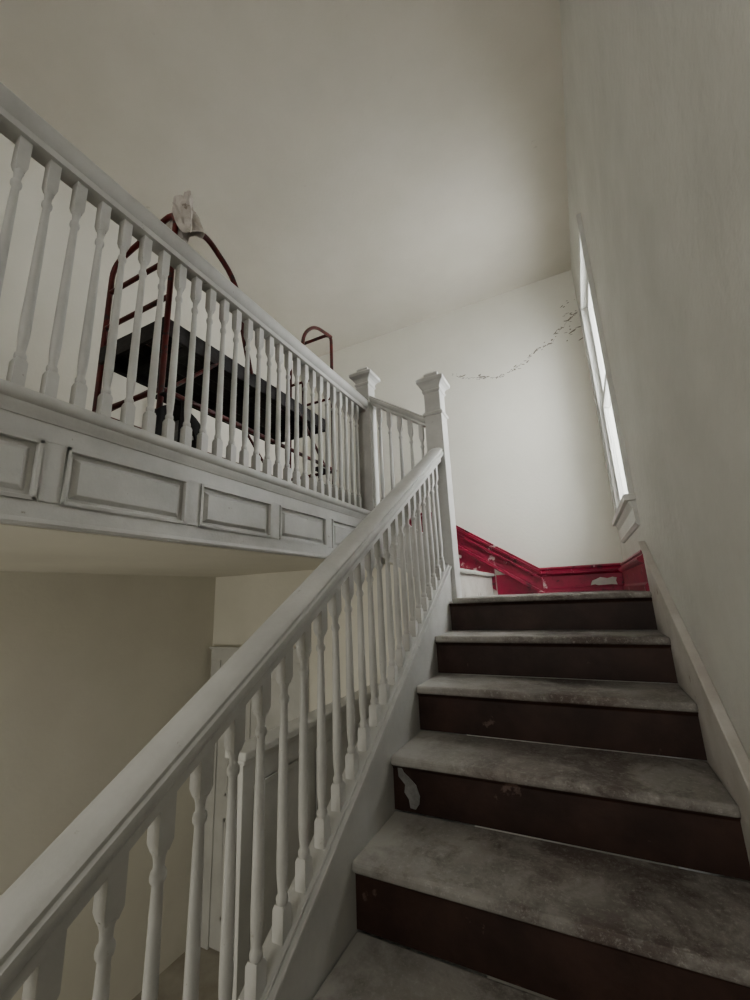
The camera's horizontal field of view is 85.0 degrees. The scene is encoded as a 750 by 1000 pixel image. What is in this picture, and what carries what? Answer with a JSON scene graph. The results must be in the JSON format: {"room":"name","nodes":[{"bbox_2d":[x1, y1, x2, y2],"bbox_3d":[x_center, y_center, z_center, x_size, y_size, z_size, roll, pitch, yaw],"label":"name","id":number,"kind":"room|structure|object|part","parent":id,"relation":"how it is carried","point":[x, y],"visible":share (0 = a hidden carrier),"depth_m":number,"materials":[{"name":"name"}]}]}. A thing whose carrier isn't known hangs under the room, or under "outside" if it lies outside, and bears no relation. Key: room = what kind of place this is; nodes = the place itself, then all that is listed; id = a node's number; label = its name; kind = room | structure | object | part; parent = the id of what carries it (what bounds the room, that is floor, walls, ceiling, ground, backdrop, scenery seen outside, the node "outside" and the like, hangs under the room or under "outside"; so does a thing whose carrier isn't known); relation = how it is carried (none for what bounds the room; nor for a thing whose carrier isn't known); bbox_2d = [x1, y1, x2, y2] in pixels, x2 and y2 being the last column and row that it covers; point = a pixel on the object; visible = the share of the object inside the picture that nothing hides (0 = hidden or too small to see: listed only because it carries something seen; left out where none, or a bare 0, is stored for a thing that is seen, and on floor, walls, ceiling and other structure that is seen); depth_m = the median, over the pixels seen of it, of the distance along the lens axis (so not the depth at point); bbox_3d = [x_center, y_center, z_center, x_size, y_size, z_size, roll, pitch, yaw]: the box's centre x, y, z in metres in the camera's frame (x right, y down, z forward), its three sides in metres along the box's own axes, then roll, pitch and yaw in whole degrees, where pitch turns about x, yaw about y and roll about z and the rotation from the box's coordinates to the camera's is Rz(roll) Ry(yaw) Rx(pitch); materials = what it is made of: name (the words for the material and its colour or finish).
{"room":"indoor staircase","nodes":[
{"label":"indoor staircase","id":0,"kind":"room"},
{"bbox_2d":[0,133,298,999],"bbox_3d":[-2.372,0.234,1.797,0.120,5.297,6.500,-9,-15,25],"label":"wall","id":1,"kind":"structure","parent":0,"point":[93,667],"depth_m":2.63,"materials":[{"name":"paint"}]},
{"bbox_2d":[0,523,392,576],"bbox_3d":[-1.612,0.037,1.506,1.540,0.310,6.400,-9,-15,25],"label":"ceiling","id":2,"kind":"structure","parent":0,"point":[22,548],"depth_m":1.89,"materials":[{"name":"paint"}]},
{"bbox_2d":[0,82,427,566],"bbox_3d":[-1.008,-0.777,0.701,0.577,1.515,5.235,-9,-15,25],"label":"balustrade","id":3,"kind":"object","parent":2,"relation":"on","point":[65,466],"visible":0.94,"depth_m":1.47,"materials":[{"name":"grey paint"}]},
{"bbox_3d":[-1.190,-0.192,0.588,0.065,0.301,5.093,-9,-15,25],"label":"fascia panel frame","id":4,"kind":"part","parent":3,"relation":"part of","materials":[{"name":"grey paint"}]},
{"bbox_3d":[-1.232,-1.183,0.824,0.099,0.110,5.090,-9,-15,25],"label":"handrail","id":5,"kind":"part","parent":3,"relation":"part of","materials":[{"name":"grey paint"}]},
{"bbox_3d":[-1.181,-0.221,0.588,0.107,0.368,5.085,-9,-15,25],"label":"fascia cap moulding","id":6,"kind":"part","parent":3,"relation":"part of","materials":[{"name":"grey paint"}]},
{"bbox_3d":[-0.051,-0.275,2.992,0.184,1.515,0.184,-9,-15,25],"label":"newel post","id":7,"kind":"part","parent":3,"relation":"part of","materials":[{"name":"grey paint"}]},
{"bbox_3d":[0.174,-0.638,2.955,0.435,0.362,0.086,-9,-15,25],"label":"short handrail","id":8,"kind":"part","parent":3,"relation":"part of","materials":[{"name":"grey paint"}]},
{"bbox_2d":[0,0,570,356],"bbox_3d":[-0.972,-2.608,1.758,3.440,0.100,6.620,-9,-15,25],"label":"ceiling","id":9,"kind":"structure","parent":0,"point":[360,171],"depth_m":2.63,"materials":[{"name":"paint"}]},
{"bbox_2d":[213,564,421,711],"bbox_3d":[-0.402,1.795,2.853,2.060,2.587,0.060,-9,-15,25],"label":"wall","id":10,"kind":"structure","parent":0,"point":[243,603],"depth_m":3.19,"materials":[{"name":"paint"}]},
{"bbox_2d":[209,660,293,951],"bbox_3d":[-0.880,2.177,2.947,0.740,1.907,0.019,-9,-15,25],"label":"door leaf","id":11,"kind":"structure","parent":10,"relation":"in","point":[272,720],"depth_m":3.01,"materials":[{"name":"white wood"}]},
{"bbox_2d":[201,646,308,949],"bbox_3d":[-0.882,2.133,2.958,0.970,2.026,0.059,-9,-15,25],"label":"door frame","id":12,"kind":"structure","parent":10,"relation":"attached to","point":[218,653],"depth_m":3.01,"materials":[{"name":"white wood"}]},
{"bbox_2d":[132,947,555,999],"bbox_3d":[-0.781,2.628,0.465,3.440,0.100,6.500,-9,-15,25],"label":"floor","id":13,"kind":"structure","parent":0,"point":[171,980],"depth_m":2.64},
{"bbox_2d":[232,696,377,999],"bbox_3d":[-0.207,1.988,1.939,0.067,1.777,1.270,-9,-15,25],"label":"door","id":14,"kind":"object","parent":13,"relation":"on","point":[246,777],"visible":0.08,"depth_m":1.64,"materials":[{"name":"white wood"}]},
{"bbox_2d":[225,684,378,765],"bbox_3d":[-0.251,1.117,2.137,0.110,0.050,1.290,-9,-15,25],"label":"cap rail","id":15,"kind":"object","parent":14,"relation":"on","point":[247,755],"visible":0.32,"depth_m":1.81,"materials":[{"name":"white wood"}]},
{"bbox_2d":[238,506,749,999],"bbox_3d":[0.136,1.267,1.145,1.690,3.183,5.000,-9,-15,25],"label":"staircase","id":16,"kind":"structure","parent":13,"relation":"on","point":[405,898],"depth_m":1.19,"materials":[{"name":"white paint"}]},
{"bbox_2d":[0,371,461,999],"bbox_3d":[-0.361,0.644,0.801,0.196,3.879,3.954,-9,-15,25],"label":"balustrade","id":17,"kind":"object","parent":16,"relation":"on","point":[89,858],"visible":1,"depth_m":0.92,"materials":[{"name":"grey paint"}]},
{"bbox_3d":[0.442,0.022,2.675,0.192,1.872,0.192,-9,-15,25],"label":"newel post","id":18,"kind":"part","parent":17,"relation":"part of","materials":[{"name":"grey paint"}]},
{"bbox_3d":[-0.308,1.530,0.625,0.040,2.206,3.790,-9,-15,25],"label":"spandrel panel","id":19,"kind":"part","parent":16,"relation":"part of","materials":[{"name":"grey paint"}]},
{"bbox_2d":[299,270,677,867],"bbox_3d":[0.533,0.636,4.007,3.260,5.297,0.120,-9,-15,25],"label":"wall","id":20,"kind":"structure","parent":0,"point":[530,479],"depth_m":3.86,"materials":[{"name":"paint"}]},
{"bbox_2d":[409,512,623,594],"bbox_3d":[0.525,0.513,3.937,3.140,0.871,0.063,-9,-15,25],"label":"baseboard","id":21,"kind":"structure","parent":20,"relation":"attached to","point":[478,554],"depth_m":3.52,"materials":[{"name":"paint"}]},
{"bbox_2d":[457,299,582,378],"bbox_3d":[1.331,-1.500,3.986,1.222,0.603,0.002,-9,-15,25],"label":"crack","id":22,"kind":"object","parent":20,"relation":"attached to","point":[574,299],"visible":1,"depth_m":3.85,"materials":[{"name":"paint"}]},
{"bbox_2d":[591,577,616,584],"bbox_3d":[1.818,0.643,3.253,0.190,0.062,0.004,-9,-15,25],"label":"peeled paint patch","id":23,"kind":"object","parent":20,"relation":"attached to","point":[601,580],"visible":1,"depth_m":3.25,"materials":[{"name":"paint"}]},
{"bbox_2d":[560,0,749,880],"bbox_3d":[0.597,-0.213,0.426,0.160,5.297,6.600,-9,-15,25],"label":"wall","id":24,"kind":"structure","parent":0,"point":[657,92],"depth_m":1.04,"materials":[{"name":"paint"}]},
{"bbox_2d":[587,289,621,500],"bbox_3d":[1.573,-0.788,2.750,0.050,1.736,0.800,-9,-15,25],"label":"sash","id":25,"kind":"object","parent":24,"relation":"attached to","point":[605,391],"visible":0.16,"depth_m":2.97,"materials":[{"name":"white wood"}]},
{"bbox_2d":[588,283,627,495],"bbox_3d":[1.566,-0.787,2.753,0.003,1.640,0.710,-9,-15,25],"label":"window","id":26,"kind":"structure","parent":25,"relation":"attached to","point":[623,485],"depth_m":2.90,"materials":[{"name":"white glass"}]},
{"bbox_2d":[576,212,633,512],"bbox_3d":[1.530,-0.825,2.780,0.030,1.819,0.978,-9,-15,25],"label":"window frame","id":27,"kind":"structure","parent":24,"relation":"attached to","point":[582,246],"depth_m":2.51,"materials":[{"name":"white wood"}]},
{"bbox_2d":[612,493,639,542],"bbox_3d":[1.565,0.142,2.554,0.075,0.168,1.020,-9,-15,25],"label":"window sill","id":28,"kind":"structure","parent":24,"relation":"attached to","point":[626,519],"depth_m":2.34,"materials":[{"name":"white wood"}]},
{"bbox_2d":[618,550,649,590],"bbox_3d":[1.641,0.471,2.621,0.048,0.210,1.370,-9,-15,25],"label":"baseboard","id":29,"kind":"structure","parent":24,"relation":"attached to","point":[633,569],"depth_m":2.36,"materials":[{"name":"paint"}]},
{"bbox_2d":[638,541,749,882],"bbox_3d":[0.580,1.218,0.145,0.034,2.782,3.631,-9,-15,25],"label":"trim","id":30,"kind":"structure","parent":24,"relation":"attached to","point":[726,754],"depth_m":1.27,"materials":[{"name":"paint"}]},
{"bbox_3d":[-1.614,-0.118,1.541,1.550,0.008,6.400,-9,-15,25],"label":"boards","id":31,"kind":"object","parent":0,"visible":0},
{"bbox_2d":[92,213,332,484],"bbox_3d":[-0.796,-0.680,2.423,0.518,1.424,1.400,-9,-15,25],"label":"hospital bed","id":32,"kind":"object","parent":31,"relation":"on","point":[123,346],"visible":0.26,"depth_m":1.99,"materials":[{"name":"red metal"}]},
{"bbox_3d":[-1.073,-0.423,1.763,0.450,0.023,0.024,-9,-15,25],"label":"cross rail","id":33,"kind":"part","parent":32,"relation":"part of","materials":[{"name":"red metal"}]},
{"bbox_3d":[-1.088,-0.800,1.853,0.475,1.020,0.024,-9,-15,25],"label":"frame","id":34,"kind":"part","parent":32,"relation":"part of","materials":[{"name":"red metal"}]},
{"bbox_2d":[170,191,203,242],"bbox_3d":[-0.888,-1.303,1.912,0.144,0.307,0.134,-9,-15,25],"label":"rag","id":35,"kind":"object","parent":32,"relation":"attached to","point":[187,220],"visible":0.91,"depth_m":1.88,"materials":[{"name":"fabric"}]},
{"bbox_3d":[-0.973,-0.266,2.445,0.024,0.023,1.340,-9,-15,25],"label":"rail","id":36,"kind":"part","parent":32,"relation":"part of","materials":[{"name":"red metal"}]},
{"bbox_3d":[-0.571,-0.328,2.252,0.024,0.023,1.340,-9,-15,25],"label":"rail","id":37,"kind":"part","parent":32,"relation":"part of","materials":[{"name":"red metal"}]},
{"bbox_3d":[-0.476,-0.601,3.029,0.405,1.324,0.024,-9,-15,25],"label":"frame","id":38,"kind":"part","parent":32,"relation":"part of","materials":[{"name":"red metal"}]},
{"bbox_3d":[-0.449,-0.174,2.924,0.400,0.023,0.024,-9,-15,25],"label":"cross rail","id":39,"kind":"part","parent":32,"relation":"part of","materials":[{"name":"red metal"}]}
]}

